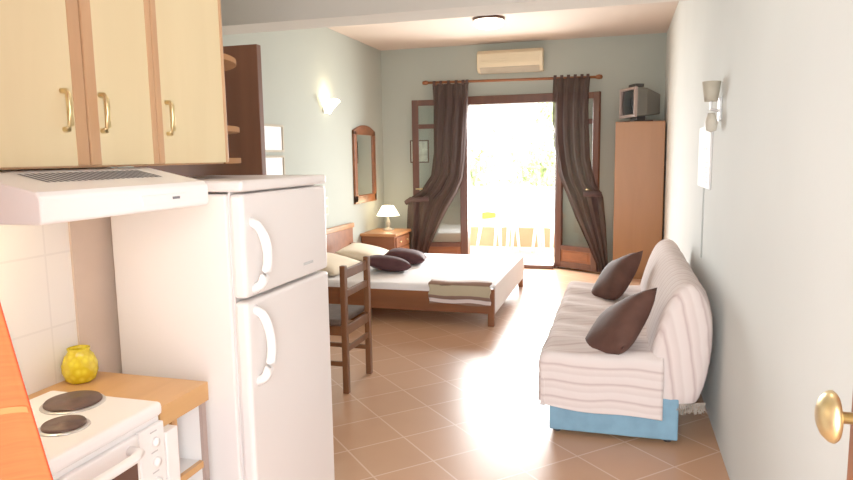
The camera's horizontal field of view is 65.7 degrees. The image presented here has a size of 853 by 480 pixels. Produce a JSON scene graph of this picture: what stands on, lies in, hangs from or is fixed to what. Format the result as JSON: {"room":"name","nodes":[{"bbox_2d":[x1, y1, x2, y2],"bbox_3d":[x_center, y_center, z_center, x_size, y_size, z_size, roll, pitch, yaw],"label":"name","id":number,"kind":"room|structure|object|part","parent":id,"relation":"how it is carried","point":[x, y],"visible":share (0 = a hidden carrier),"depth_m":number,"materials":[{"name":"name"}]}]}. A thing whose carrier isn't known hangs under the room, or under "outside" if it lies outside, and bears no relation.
{"room":"studio apartment","nodes":[
{"label":"studio apartment","id":0,"kind":"room"},
{"bbox_2d":[0,167,103,394],"bbox_3d":[-1.212,-0.128,1.342,0.120,2.850,1.410,1,8,16],"label":"wall","id":1,"kind":"structure","parent":0,"point":[37,301],"depth_m":1.76,"materials":[{"name":"white tile"}]},
{"bbox_2d":[68,167,121,372],"bbox_3d":[-0.968,0.500,2.002,0.006,1.430,0.175,1,8,16],"label":"wall","id":2,"kind":"structure","parent":1,"relation":"attached to","point":[91,245],"depth_m":1.95,"materials":[{"name":"paint"}]},
{"bbox_2d":[0,0,240,169],"bbox_3d":[-0.877,-0.563,1.612,0.354,0.765,1.482,1,8,16],"label":"upper cabinet","id":3,"kind":"object","parent":1,"relation":"attached to","point":[84,83],"visible":1,"depth_m":1.55,"materials":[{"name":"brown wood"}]},
{"bbox_3d":[-0.819,-0.527,1.305,0.018,0.760,0.236,1,8,16],"label":"door","id":4,"kind":"part","parent":3,"relation":"part of","materials":[{"name":"yellow wood"}]},
{"bbox_3d":[-0.771,-0.279,1.416,0.028,0.095,0.013,1,8,16],"label":"handle","id":5,"kind":"part","parent":3,"relation":"part of","materials":[{"name":"gold metal"}]},
{"bbox_2d":[0,167,208,225],"bbox_3d":[-0.852,-0.108,1.496,0.483,0.103,0.510,1,8,16],"label":"range hood","id":6,"kind":"object","parent":3,"relation":"attached to","point":[38,197],"visible":1,"depth_m":1.35,"materials":[{"name":"metal"}]},
{"bbox_2d":[18,170,161,181],"bbox_3d":[-0.729,-0.143,1.461,0.076,0.016,0.340,1,8,16],"label":"vent grille","id":7,"kind":"object","parent":6,"relation":"attached to","point":[92,175],"depth_m":1.44,"materials":[{"name":"grey metal"}]},
{"bbox_3d":[-0.599,-0.094,1.513,0.002,0.022,0.150,1,8,16],"label":"slider panel","id":8,"kind":"part","parent":6,"relation":"part of","materials":[{"name":"white plastic"}]},
{"bbox_3d":[-0.740,-0.292,1.520,0.028,0.095,0.013,1,8,16],"label":"handle","id":9,"kind":"part","parent":3,"relation":"part of","materials":[{"name":"gold metal"}]},
{"bbox_3d":[-0.741,-0.562,1.570,0.018,0.760,0.179,1,8,16],"label":"door","id":10,"kind":"part","parent":3,"relation":"part of","materials":[{"name":"yellow wood"}]},
{"bbox_3d":[-0.675,-0.322,1.742,0.028,0.095,0.013,1,8,16],"label":"handle","id":11,"kind":"part","parent":3,"relation":"part of","materials":[{"name":"gold metal"}]},
{"bbox_3d":[-0.664,-0.596,1.831,0.018,0.760,0.282,1,8,16],"label":"door","id":12,"kind":"part","parent":3,"relation":"part of","materials":[{"name":"yellow wood"}]},
{"bbox_2d":[223,53,235,70],"bbox_3d":[-0.731,-0.581,2.183,0.315,0.018,0.310,1,8,16],"label":"shelf","id":13,"kind":"object","parent":3,"relation":"attached to","point":[229,62],"depth_m":2.10,"materials":[{"name":"brown wood"}]},
{"bbox_2d":[224,158,240,163],"bbox_3d":[-0.726,-0.266,2.223,0.315,0.018,0.310,1,8,16],"label":"shelf","id":14,"kind":"object","parent":3,"relation":"attached to","point":[228,160],"depth_m":2.07,"materials":[{"name":"brown wood"}]},
{"bbox_2d":[227,125,239,133],"bbox_3d":[-0.728,-0.365,2.210,0.315,0.018,0.310,1,8,16],"label":"shelf","id":15,"kind":"object","parent":3,"relation":"attached to","point":[230,129],"depth_m":2.09,"materials":[{"name":"brown wood"}]},
{"bbox_2d":[222,27,384,242],"bbox_3d":[-1.404,-0.770,6.408,0.120,2.850,5.710,1,8,16],"label":"wall","id":16,"kind":"structure","parent":0,"point":[299,66],"depth_m":7.21,"materials":[{"name":"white paint"}]},
{"bbox_2d":[264,124,284,151],"bbox_3d":[-1.423,-0.938,6.081,0.018,0.255,0.420,1,8,16],"label":"framed picture","id":17,"kind":"object","parent":16,"relation":"attached to","point":[274,134],"visible":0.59,"depth_m":6.12,"materials":[{"name":"beige paper"}]},
{"bbox_2d":[266,155,284,174],"bbox_3d":[-1.419,-0.655,6.117,0.018,0.255,0.420,1,8,16],"label":"framed picture","id":18,"kind":"object","parent":16,"relation":"attached to","point":[275,164],"visible":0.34,"depth_m":6.15,"materials":[{"name":"beige paper"}]},
{"bbox_2d":[325,197,328,214],"bbox_3d":[-1.101,-0.371,7.233,0.018,0.200,0.110,1,8,16],"label":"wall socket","id":19,"kind":"object","parent":16,"relation":"attached to","point":[326,198],"visible":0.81,"depth_m":7.23,"materials":[{"name":"plastic"}]},
{"bbox_2d":[319,95,339,113],"bbox_3d":[-1.026,-1.460,7.146,0.166,0.183,0.364,1,8,16],"label":"wall sconce","id":20,"kind":"object","parent":16,"relation":"attached to","point":[328,104],"visible":1,"depth_m":7.08,"materials":[{"name":"white glass"}]},
{"bbox_2d":[352,125,376,203],"bbox_3d":[-0.774,-0.955,8.294,0.030,0.960,0.720,1,8,16],"label":"wall mirror","id":21,"kind":"object","parent":16,"relation":"attached to","point":[363,136],"visible":1,"depth_m":8.27,"materials":[{"name":"brown wood"}]},
{"bbox_2d":[357,135,372,194],"bbox_3d":[-0.781,-0.945,8.297,0.008,0.780,0.600,1,8,16],"label":"mirror glass","id":22,"kind":"object","parent":21,"relation":"attached to","point":[364,142],"depth_m":8.31,"materials":[{"name":"silver metal"}]},
{"bbox_2d":[221,0,686,34],"bbox_3d":[-0.046,-1.726,4.355,3.590,0.475,0.300,1,8,16],"label":"beam","id":23,"kind":"structure","parent":0,"point":[237,16],"depth_m":4.39,"materials":[{"name":"grey paint"}]},
{"bbox_2d":[327,1,678,50],"bbox_3d":[-0.042,-2.015,4.348,3.830,0.100,8.560,1,8,16],"label":"ceiling","id":24,"kind":"structure","parent":0,"point":[649,18],"depth_m":7.36,"materials":[{"name":"white paint"}]},
{"bbox_2d":[472,15,504,29],"bbox_3d":[0.643,-2.235,6.817,0.340,0.108,0.340,1,8,16],"label":"ceiling light","id":25,"kind":"object","parent":24,"relation":"attached to","point":[488,22],"visible":0.98,"depth_m":6.71,"materials":[{"name":"white glass"}]},
{"bbox_2d":[470,246,553,262],"bbox_3d":[1.540,0.272,9.631,4.800,0.120,1.810,1,8,16],"label":"floor","id":26,"kind":"structure","parent":0,"point":[482,250],"depth_m":9.81,"materials":[{"name":"tile"}]},
{"bbox_2d":[475,195,520,254],"bbox_3d":[1.055,-0.241,9.884,0.538,0.855,0.540,6,10,44],"label":"plastic chair","id":27,"kind":"object","parent":26,"relation":"on","point":[486,207],"visible":0.98,"depth_m":9.90,"materials":[{"name":"white plastic"}]},
{"bbox_3d":[0.786,-0.018,9.893,0.116,0.417,0.048,2,8,21],"label":"leg","id":28,"kind":"part","parent":27,"relation":"part of","materials":[{"name":"white plastic"}]},
{"bbox_3d":[0.907,-0.471,9.996,0.136,0.424,0.445,6,10,44],"label":"backrest","id":29,"kind":"part","parent":27,"relation":"part of","materials":[{"name":"white plastic"}]},
{"bbox_3d":[0.904,-0.327,9.691,0.423,0.237,0.074,6,10,44],"label":"armrest","id":30,"kind":"part","parent":27,"relation":"part of","materials":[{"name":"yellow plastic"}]},
{"bbox_3d":[1.070,-0.059,10.181,0.048,0.417,0.116,-4,8,-23],"label":"leg","id":31,"kind":"part","parent":27,"relation":"part of","materials":[{"name":"white plastic"}]},
{"bbox_3d":[1.077,-0.230,9.864,0.400,0.030,0.420,6,10,44],"label":"seat","id":32,"kind":"part","parent":27,"relation":"part of","materials":[{"name":"white plastic"}]},
{"bbox_3d":[1.076,0.015,9.604,0.050,0.415,0.091,-3,8,-17],"label":"leg","id":33,"kind":"part","parent":27,"relation":"part of","materials":[{"name":"white plastic"}]},
{"bbox_3d":[1.230,-0.374,10.022,0.423,0.237,0.074,6,10,44],"label":"armrest","id":34,"kind":"part","parent":27,"relation":"part of","materials":[{"name":"white plastic"}]},
{"bbox_3d":[1.369,-0.028,9.902,0.091,0.415,0.050,1,8,16],"label":"leg","id":35,"kind":"part","parent":27,"relation":"part of","materials":[{"name":"white plastic"}]},
{"bbox_2d":[501,202,550,254],"bbox_3d":[1.470,-0.174,9.787,0.740,0.732,0.740,1,8,16],"label":"table","id":36,"kind":"object","parent":26,"relation":"on","point":[539,205],"visible":1,"depth_m":9.63,"materials":[{"name":"white plastic"}]},
{"bbox_3d":[1.202,-0.138,9.640,0.106,0.704,0.056,-6,9,-34],"label":"leg","id":37,"kind":"part","parent":36,"relation":"part of","materials":[{"name":"white plastic"}]},
{"bbox_3d":[1.324,-0.193,10.058,0.056,0.704,0.106,-4,8,-22],"label":"leg","id":38,"kind":"part","parent":36,"relation":"part of","materials":[{"name":"white plastic"}]},
{"bbox_3d":[1.616,-0.129,9.520,0.056,0.704,0.106,-4,8,-22],"label":"leg","id":39,"kind":"part","parent":36,"relation":"part of","materials":[{"name":"white plastic"}]},
{"bbox_3d":[1.739,-0.184,9.938,0.106,0.704,0.056,-6,9,-34],"label":"leg","id":40,"kind":"part","parent":36,"relation":"part of","materials":[{"name":"white plastic"}]},
{"bbox_2d":[531,208,554,256],"bbox_3d":[1.886,-0.221,9.628,0.538,0.855,0.540,-4,8,-25],"label":"plastic chair","id":41,"kind":"object","parent":26,"relation":"on","point":[546,225],"visible":0.19,"depth_m":9.65,"materials":[{"name":"white plastic"}]},
{"bbox_3d":[1.592,-0.011,9.745,0.091,0.415,0.050,-1,7,2],"label":"leg","id":42,"kind":"part","parent":41,"relation":"part of","materials":[{"name":"white plastic"}]},
{"bbox_3d":[1.859,-0.210,9.616,0.400,0.030,0.420,-4,8,-25],"label":"seat","id":43,"kind":"part","parent":41,"relation":"part of","materials":[{"name":"white plastic"}]},
{"bbox_3d":[1.766,-0.355,9.814,0.423,0.237,0.074,-4,8,-25],"label":"armrest","id":44,"kind":"part","parent":41,"relation":"part of","materials":[{"name":"white plastic"}]},
{"bbox_3d":[1.774,0.034,9.370,0.050,0.415,0.091,4,9,36],"label":"leg","id":45,"kind":"part","parent":41,"relation":"part of","materials":[{"name":"white plastic"}]},
{"bbox_2d":[470,226,553,247],"bbox_3d":[1.773,-0.042,10.409,4.800,0.300,0.120,1,8,16],"label":"parapet","id":46,"kind":"object","parent":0,"point":[525,233],"depth_m":10.49,"materials":[{"name":"concrete"}]},
{"bbox_2d":[470,186,554,227],"bbox_3d":[1.766,-0.513,10.349,4.800,0.650,0.060,1,8,16],"label":"balcony railing","id":47,"kind":"object","parent":46,"relation":"on","point":[525,218],"visible":0.12,"depth_m":10.42,"materials":[{"name":"white metal"}]},
{"bbox_3d":[1.761,-0.811,10.311,4.800,0.050,0.060,1,8,16],"label":"handrail","id":48,"kind":"part","parent":47,"relation":"part of","materials":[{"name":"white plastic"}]},
{"bbox_3d":[1.694,-0.490,10.373,0.050,0.600,0.050,1,8,16],"label":"post","id":49,"kind":"part","parent":47,"relation":"part of","materials":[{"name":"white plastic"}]},
{"bbox_2d":[381,33,666,267],"bbox_3d":[1.155,-1.081,8.542,3.590,2.850,0.140,1,8,16],"label":"wall","id":50,"kind":"structure","parent":0,"point":[623,61],"depth_m":8.40,"materials":[{"name":"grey paint"}]},
{"bbox_2d":[410,140,428,162],"bbox_3d":[-0.093,-1.182,8.811,0.260,0.300,0.018,1,8,16],"label":"framed picture","id":51,"kind":"object","parent":50,"relation":"attached to","point":[423,144],"visible":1,"depth_m":8.80,"materials":[{"name":"brown wood"}]},
{"bbox_2d":[412,91,600,271],"bbox_3d":[1.005,-0.740,8.455,2.407,2.200,0.481,2,8,22],"label":"door","id":52,"kind":"structure","parent":50,"relation":"in","point":[567,256],"depth_m":8.37,"materials":[{"name":"brown wood"}]},
{"bbox_3d":[0.188,0.157,8.797,0.541,0.160,0.036,0,7,9],"label":"wood panel","id":53,"kind":"part","parent":52,"relation":"part of","materials":[{"name":"brown wood"}]},
{"bbox_3d":[1.094,-0.749,8.519,1.240,2.200,0.140,1,8,16],"label":"frame","id":54,"kind":"part","parent":52,"relation":"part of","materials":[{"name":"brown wood"}]},
{"bbox_3d":[1.858,0.209,8.193,0.036,0.160,0.443,-7,10,-41],"label":"wood panel","id":55,"kind":"part","parent":52,"relation":"part of","materials":[{"name":"brown wood"}]},
{"bbox_2d":[477,48,543,73],"bbox_3d":[1.046,-2.232,8.243,0.820,0.277,0.201,1,8,16],"label":"air conditioner","id":56,"kind":"object","parent":50,"relation":"attached to","point":[527,59],"visible":1,"depth_m":8.16,"materials":[{"name":"plastic"}]},
{"bbox_2d":[422,74,602,84],"bbox_3d":[1.046,-2.001,8.279,2.260,0.084,0.190,1,8,16],"label":"curtain rod","id":57,"kind":"object","parent":50,"relation":"attached to","point":[598,76],"visible":0.8,"depth_m":8.21,"materials":[{"name":"brown wood"}]},
{"bbox_2d":[404,79,468,252],"bbox_3d":[0.126,-0.864,8.575,0.862,2.363,0.163,0,7,10],"label":"curtain","id":58,"kind":"object","parent":57,"relation":"hanging from","point":[427,208],"visible":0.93,"depth_m":8.52,"materials":[{"name":"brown fabric"}]},
{"bbox_3d":[1.028,-1.992,8.217,2.150,0.059,0.034,1,8,16],"label":"rod","id":59,"kind":"part","parent":57,"relation":"part of","materials":[{"name":"brown wood"}]},
{"bbox_2d":[552,74,607,271],"bbox_3d":[1.854,-0.809,7.943,0.696,2.363,0.409,1,8,16],"label":"curtain","id":60,"kind":"object","parent":57,"relation":"hanging from","point":[570,102],"visible":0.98,"depth_m":7.85,"materials":[{"name":"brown fabric"}]},
{"bbox_2d":[330,267,729,479],"bbox_3d":[-0.226,1.028,3.910,3.810,0.120,10.260,1,8,16],"label":"floor","id":61,"kind":"structure","parent":0,"point":[447,395],"depth_m":3.70,"materials":[{"name":"tile"}]},
{"bbox_2d":[29,390,166,479],"bbox_3d":[-0.838,0.830,1.446,0.390,0.854,0.517,1,8,16],"label":"stove","id":62,"kind":"object","parent":61,"relation":"on","point":[85,434],"visible":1,"depth_m":1.48,"materials":[{"name":"white metal"}]},
{"bbox_3d":[-0.721,0.733,1.352,0.016,0.525,0.412,1,8,16],"label":"oven door","id":63,"kind":"part","parent":62,"relation":"part of","materials":[{"name":"white metal"}]},
{"bbox_3d":[-0.695,0.498,1.317,0.057,0.020,0.371,1,8,16],"label":"handle","id":64,"kind":"part","parent":62,"relation":"part of","materials":[{"name":"white plastic"}]},
{"bbox_3d":[-0.652,0.702,1.593,0.014,0.525,0.086,1,8,16],"label":"control panel","id":65,"kind":"part","parent":62,"relation":"part of","materials":[{"name":"white metal"}]},
{"bbox_3d":[-0.642,0.480,1.570,0.009,0.022,0.022,1,8,16],"label":"knob","id":66,"kind":"part","parent":62,"relation":"part of","materials":[{"name":"white plastic"}]},
{"bbox_3d":[-0.641,0.530,1.576,0.009,0.022,0.022,1,8,16],"label":"knob","id":67,"kind":"part","parent":62,"relation":"part of","materials":[{"name":"white plastic"}]},
{"bbox_2d":[163,424,180,479],"bbox_3d":[-0.787,0.855,1.733,0.338,0.789,0.045,1,8,16],"label":"filler panel","id":68,"kind":"object","parent":61,"relation":"on","point":[170,431],"visible":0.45,"depth_m":1.64,"materials":[{"name":"white wood"}]},
{"bbox_2d":[169,402,209,479],"bbox_3d":[-0.815,0.838,1.866,0.389,0.790,0.144,1,8,16],"label":"shelf unit","id":69,"kind":"object","parent":61,"relation":"on","point":[191,426],"visible":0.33,"depth_m":1.84,"materials":[{"name":"white wood"}]},
{"bbox_2d":[28,371,208,426],"bbox_3d":[-0.960,0.490,1.284,0.419,0.052,1.245,1,8,16],"label":"countertop","id":70,"kind":"structure","parent":69,"relation":"on","point":[176,397],"depth_m":1.77,"materials":[{"name":"brown wood"}]},
{"bbox_2d":[61,345,98,383],"bbox_3d":[-0.964,0.345,1.835,0.092,0.096,0.092,1,8,16],"label":"vase","id":71,"kind":"object","parent":70,"relation":"on","point":[80,365],"visible":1,"depth_m":1.80,"materials":[{"name":"yellow glass"}]},
{"bbox_3d":[-0.817,0.627,1.840,0.352,0.016,0.110,1,8,16],"label":"shelf","id":72,"kind":"part","parent":69,"relation":"part of","materials":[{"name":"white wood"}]},
{"bbox_2d":[111,175,334,479],"bbox_3d":[-0.612,0.488,2.218,0.510,1.390,0.554,1,8,16],"label":"refrigerator","id":73,"kind":"object","parent":61,"relation":"on","point":[230,293],"visible":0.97,"depth_m":1.95,"materials":[{"name":"metal"}]},
{"bbox_3d":[-0.473,0.045,1.878,0.074,0.223,0.027,1,8,16],"label":"handle","id":74,"kind":"part","parent":73,"relation":"part of","materials":[{"name":"white plastic"}]},
{"bbox_3d":[-0.470,0.307,1.911,0.074,0.244,0.027,1,8,16],"label":"handle","id":75,"kind":"part","parent":73,"relation":"part of","materials":[{"name":"white plastic"}]},
{"bbox_3d":[-0.452,-0.013,2.106,0.043,0.296,0.546,1,8,16],"label":"door","id":76,"kind":"part","parent":73,"relation":"part of","materials":[{"name":"metal"}]},
{"bbox_3d":[-0.443,0.617,2.186,0.043,0.956,0.546,1,8,16],"label":"door","id":77,"kind":"part","parent":73,"relation":"part of","materials":[{"name":"metal"}]},
{"bbox_2d":[329,256,372,393],"bbox_3d":[-0.632,0.523,4.275,0.429,0.800,0.425,1,8,16],"label":"dining chair","id":78,"kind":"object","parent":61,"relation":"on","point":[340,314],"visible":0.61,"depth_m":4.17,"materials":[{"name":"brown wood"}]},
{"bbox_3d":[-0.498,0.552,4.037,0.038,0.800,0.036,1,8,16],"label":"leg","id":79,"kind":"part","parent":78,"relation":"part of","materials":[{"name":"brown wood"}]},
{"bbox_3d":[-0.652,0.478,4.274,0.390,0.039,0.425,1,8,16],"label":"seat","id":80,"kind":"part","parent":78,"relation":"part of","materials":[{"name":"grey fabric"}]},
{"bbox_3d":[-0.627,0.528,4.274,0.405,0.060,0.409,1,8,16],"label":"seat frame","id":81,"kind":"part","parent":78,"relation":"part of","materials":[{"name":"brown wood"}]},
{"bbox_3d":[-0.450,0.185,4.177,0.020,0.060,0.349,1,8,16],"label":"backrest","id":82,"kind":"part","parent":78,"relation":"part of","materials":[{"name":"brown wood"}]},
{"bbox_3d":[-0.448,0.307,4.192,0.020,0.045,0.349,1,8,16],"label":"backrest","id":83,"kind":"part","parent":78,"relation":"part of","materials":[{"name":"brown wood"}]},
{"bbox_3d":[-0.391,0.503,4.404,0.038,0.800,0.036,1,8,16],"label":"leg","id":84,"kind":"part","parent":78,"relation":"part of","materials":[{"name":"brown wood"}]},
{"bbox_2d":[360,228,410,249],"bbox_3d":[-0.505,0.136,8.464,0.488,0.505,0.620,1,8,16],"label":"nightstand","id":85,"kind":"object","parent":61,"relation":"on","point":[396,238],"visible":0.5,"depth_m":8.20,"materials":[{"name":"brown wood"}]},
{"bbox_2d":[376,205,398,230],"bbox_3d":[-0.496,-0.286,8.532,0.303,0.316,0.303,1,8,16],"label":"table lamp","id":86,"kind":"object","parent":85,"relation":"on","point":[385,210],"visible":1,"depth_m":8.44,"materials":[{"name":"beige fabric"}]},
{"bbox_3d":[-0.497,-0.380,8.520,0.303,0.127,0.303,1,8,16],"label":"lamp shade","id":87,"kind":"part","parent":86,"relation":"part of","materials":[{"name":"white fabric"}]},
{"bbox_3d":[-0.304,0.006,8.393,0.018,0.125,0.510,1,8,16],"label":"drawer","id":88,"kind":"part","parent":85,"relation":"part of","materials":[{"name":"brown wood"}]},
{"bbox_2d":[326,223,523,326],"bbox_3d":[-0.177,0.267,6.726,2.093,0.675,1.900,1,8,16],"label":"bed","id":89,"kind":"object","parent":61,"relation":"on","point":[408,289],"visible":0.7,"depth_m":6.06,"materials":[{"name":"white fabric"}]},
{"bbox_2d":[318,253,359,275],"bbox_3d":[-0.947,0.232,6.442,0.450,0.164,0.680,2,8,20],"label":"pillow","id":90,"kind":"object","parent":89,"relation":"on","point":[334,261],"visible":0.37,"depth_m":6.35,"materials":[{"name":"beige fabric"}]},
{"bbox_3d":[-1.156,0.199,7.003,0.045,0.470,1.880,1,8,16],"label":"headboard","id":91,"kind":"part","parent":89,"relation":"part of","materials":[{"name":"brown wood"}]},
{"bbox_3d":[-1.154,-0.062,6.969,0.067,0.055,1.900,1,8,16],"label":"rail","id":92,"kind":"part","parent":89,"relation":"part of","materials":[{"name":"orange wood"}]},
{"bbox_2d":[335,243,388,260],"bbox_3d":[-0.664,0.136,7.124,0.470,0.167,0.720,0,7,8],"label":"pillow","id":93,"kind":"object","parent":89,"relation":"on","point":[356,251],"visible":0.7,"depth_m":6.91,"materials":[{"name":"beige fabric"}]},
{"bbox_2d":[370,255,411,271],"bbox_3d":[-0.379,0.225,6.391,0.433,0.189,0.446,-2,7,-9],"label":"cushion","id":94,"kind":"object","parent":89,"relation":"on","point":[380,262],"visible":0.92,"depth_m":6.22,"materials":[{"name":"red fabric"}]},
{"bbox_2d":[384,248,426,263],"bbox_3d":[-0.209,0.167,6.827,0.416,0.170,0.443,0,7,4],"label":"cushion","id":95,"kind":"object","parent":89,"relation":"on","point":[412,256],"visible":0.71,"depth_m":6.65,"materials":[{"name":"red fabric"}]},
{"bbox_3d":[-0.419,0.520,5.879,2.000,0.175,0.030,1,8,16],"label":"rail","id":96,"kind":"part","parent":89,"relation":"part of","materials":[{"name":"brown wood"}]},
{"bbox_3d":[-0.164,0.322,6.708,2.000,0.119,1.776,1,8,16],"label":"mattress","id":97,"kind":"part","parent":89,"relation":"part of","materials":[{"name":"white fabric"}]},
{"bbox_2d":[428,279,491,305],"bbox_3d":[0.291,0.453,5.675,0.548,0.200,0.116,1,8,16],"label":"blanket","id":98,"kind":"object","parent":89,"relation":"on","point":[468,293],"visible":1,"depth_m":5.63,"materials":[{"name":"beige fabric"}]},
{"bbox_3d":[0.552,0.574,5.615,0.055,0.325,0.055,1,8,16],"label":"leg","id":99,"kind":"part","parent":89,"relation":"part of","materials":[{"name":"brown wood"}]},
{"bbox_3d":[1.039,0.355,7.276,0.055,0.325,0.055,1,8,16],"label":"leg","id":100,"kind":"part","parent":89,"relation":"part of","materials":[{"name":"brown wood"}]},
{"bbox_2d":[538,239,712,441],"bbox_3d":[1.236,0.494,4.184,0.851,0.825,1.911,1,8,16],"label":"sofa","id":101,"kind":"object","parent":61,"relation":"on","point":[640,391],"visible":0.8,"depth_m":3.32,"materials":[{"name":"white fabric"}]},
{"bbox_3d":[1.129,0.603,4.230,0.623,0.330,1.911,1,8,16],"label":"seat","id":102,"kind":"part","parent":101,"relation":"part of","materials":[{"name":"fabric"}]},
{"bbox_2d":[591,251,642,299],"bbox_3d":[1.339,0.282,4.707,0.283,0.446,0.505,-3,7,-13],"label":"cushion","id":103,"kind":"object","parent":101,"relation":"on","point":[615,278],"visible":0.88,"depth_m":4.56,"materials":[{"name":"brown fabric"}]},
{"bbox_2d":[585,288,656,354],"bbox_3d":[0.997,0.473,3.489,0.337,0.465,0.522,-4,8,-23],"label":"cushion","id":104,"kind":"object","parent":101,"relation":"on","point":[616,329],"visible":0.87,"depth_m":3.35,"materials":[{"name":"brown fabric"}]},
{"bbox_3d":[1.493,0.423,4.098,0.324,0.693,1.870,1,8,16],"label":"backrest","id":105,"kind":"part","parent":101,"relation":"part of","materials":[{"name":"fabric"}]},
{"bbox_2d":[613,121,665,278],"bbox_3d":[2.498,-0.478,7.806,0.535,1.800,0.622,1,8,16],"label":"wardrobe","id":106,"kind":"object","parent":61,"relation":"on","point":[639,145],"visible":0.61,"depth_m":7.49,"materials":[{"name":"orange laminate"}]},
{"bbox_2d":[619,86,659,121],"bbox_3d":[2.483,-1.560,7.635,0.355,0.390,0.400,-2,7,-9],"label":"television","id":107,"kind":"object","parent":106,"relation":"on","point":[635,103],"visible":0.94,"depth_m":7.50,"materials":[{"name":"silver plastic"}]},
{"bbox_2d":[629,83,643,87],"bbox_3d":[2.394,-1.758,7.530,0.110,0.038,0.170,-2,7,-9],"label":"box","id":108,"kind":"object","parent":107,"relation":"on","point":[635,84],"visible":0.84,"depth_m":7.45,"materials":[{"name":"black plastic"}]},
{"bbox_3d":[2.500,-1.587,7.635,0.320,0.324,0.388,-2,7,-9],"label":"casing","id":109,"kind":"part","parent":107,"relation":"part of","materials":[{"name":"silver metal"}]},
{"bbox_2d":[662,0,852,479],"bbox_3d":[1.761,-0.513,4.017,0.120,2.850,8.560,1,8,16],"label":"wall","id":110,"kind":"structure","parent":0,"point":[774,269],"depth_m":2.26,"materials":[{"name":"white paint"}]},
{"bbox_2d":[700,188,703,257],"bbox_3d":[1.700,-0.110,4.067,0.010,0.440,0.012,1,8,16],"label":"cable","id":111,"kind":"object","parent":110,"relation":"attached to","point":[703,188],"visible":0.75,"depth_m":4.07,"materials":[{"name":"white plastic"}]},
{"bbox_2d":[698,127,712,189],"bbox_3d":[1.685,-0.502,3.998,0.014,0.365,0.560,1,8,16],"label":"notice","id":112,"kind":"object","parent":110,"relation":"attached to","point":[705,137],"visible":0.86,"depth_m":3.94,"materials":[{"name":"white paper"}]},
{"bbox_2d":[702,147,707,182],"bbox_3d":[1.657,-0.447,3.925,0.002,0.205,0.230,1,8,16],"label":"electrical panel","id":113,"kind":"object","parent":112,"relation":"attached to","point":[705,149],"depth_m":3.92,"materials":[{"name":"white plastic"}]},
{"bbox_2d":[702,81,722,131],"bbox_3d":[1.486,-0.693,3.444,0.096,0.261,0.092,1,8,16],"label":"wall lamp","id":114,"kind":"object","parent":110,"relation":"attached to","point":[711,89],"visible":1,"depth_m":3.42,"materials":[{"name":"beige glass"}]},
{"bbox_3d":[1.490,-0.614,3.453,0.064,0.100,0.063,1,8,16],"label":"glass","id":115,"kind":"part","parent":114,"relation":"part of","materials":[{"name":"white glass"}]},
{"bbox_3d":[1.482,-0.772,3.434,0.092,0.102,0.092,1,8,16],"label":"lamp shade","id":116,"kind":"part","parent":114,"relation":"part of","materials":[{"name":"white glass"}]},
{"bbox_3d":[-1.671,-0.313,2.849,1.610,2.850,1.570,1,8,16],"label":"wall","id":117,"kind":"structure","parent":0,"visible":0},
{"bbox_2d":[134,44,265,176],"bbox_3d":[-1.175,0.031,3.419,0.760,1.990,0.094,1,8,16],"label":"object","id":118,"kind":"structure","parent":117,"relation":"in","point":[243,83],"depth_m":3.26,"materials":[{"name":"brown wood"}]},
{"bbox_3d":[-0.479,-0.009,0.323,2.100,2.850,0.150,1,8,16],"label":"wall","id":119,"kind":"structure","parent":0,"visible":0},
{"bbox_2d":[0,302,52,479],"bbox_3d":[-0.650,0.223,0.619,0.535,2.122,0.260,1,8,16],"label":"curtain","id":120,"kind":"object","parent":119,"relation":"attached to","point":[22,453],"visible":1,"depth_m":0.66,"materials":[{"name":"fabric"}]},
{"bbox_2d":[814,390,852,479],"bbox_3d":[0.490,0.326,0.587,0.103,2.070,0.770,1,8,16],"label":"door","id":121,"kind":"structure","parent":119,"relation":"in","point":[830,417],"depth_m":0.87,"materials":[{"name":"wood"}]},
{"bbox_3d":[0.549,0.238,0.879,0.062,0.071,0.066,-7,10,-41],"label":"knob","id":122,"kind":"part","parent":121,"relation":"part of","materials":[{"name":"gold metal"}]},
{"label":"outside","id":123,"kind":"structure","parent":0,"visible":0},
{"bbox_3d":[9.977,0.108,34.378,60.000,0.100,49.000,1,8,16],"label":"ground","id":124,"kind":"structure","parent":123,"visible":0},
{"bbox_2d":[470,123,509,226],"bbox_3d":[0.525,-0.181,16.166,2.708,5.373,2.815,-6,9,-35],"label":"tree","id":125,"kind":"object","parent":124,"relation":"on","point":[474,177],"visible":0.12,"depth_m":15.54,"materials":[{"name":"green plant"}]},
{"bbox_2d":[493,133,554,190],"bbox_3d":[3.788,-0.494,18.742,3.301,5.245,3.516,-6,9,-33],"label":"tree","id":126,"kind":"object","parent":124,"relation":"on","point":[540,171],"visible":0.41,"depth_m":18.27,"materials":[{"name":"green plant"}]},
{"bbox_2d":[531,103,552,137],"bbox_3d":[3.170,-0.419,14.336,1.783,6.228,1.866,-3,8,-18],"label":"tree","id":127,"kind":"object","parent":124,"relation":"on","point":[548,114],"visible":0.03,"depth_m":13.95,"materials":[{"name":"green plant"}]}
]}

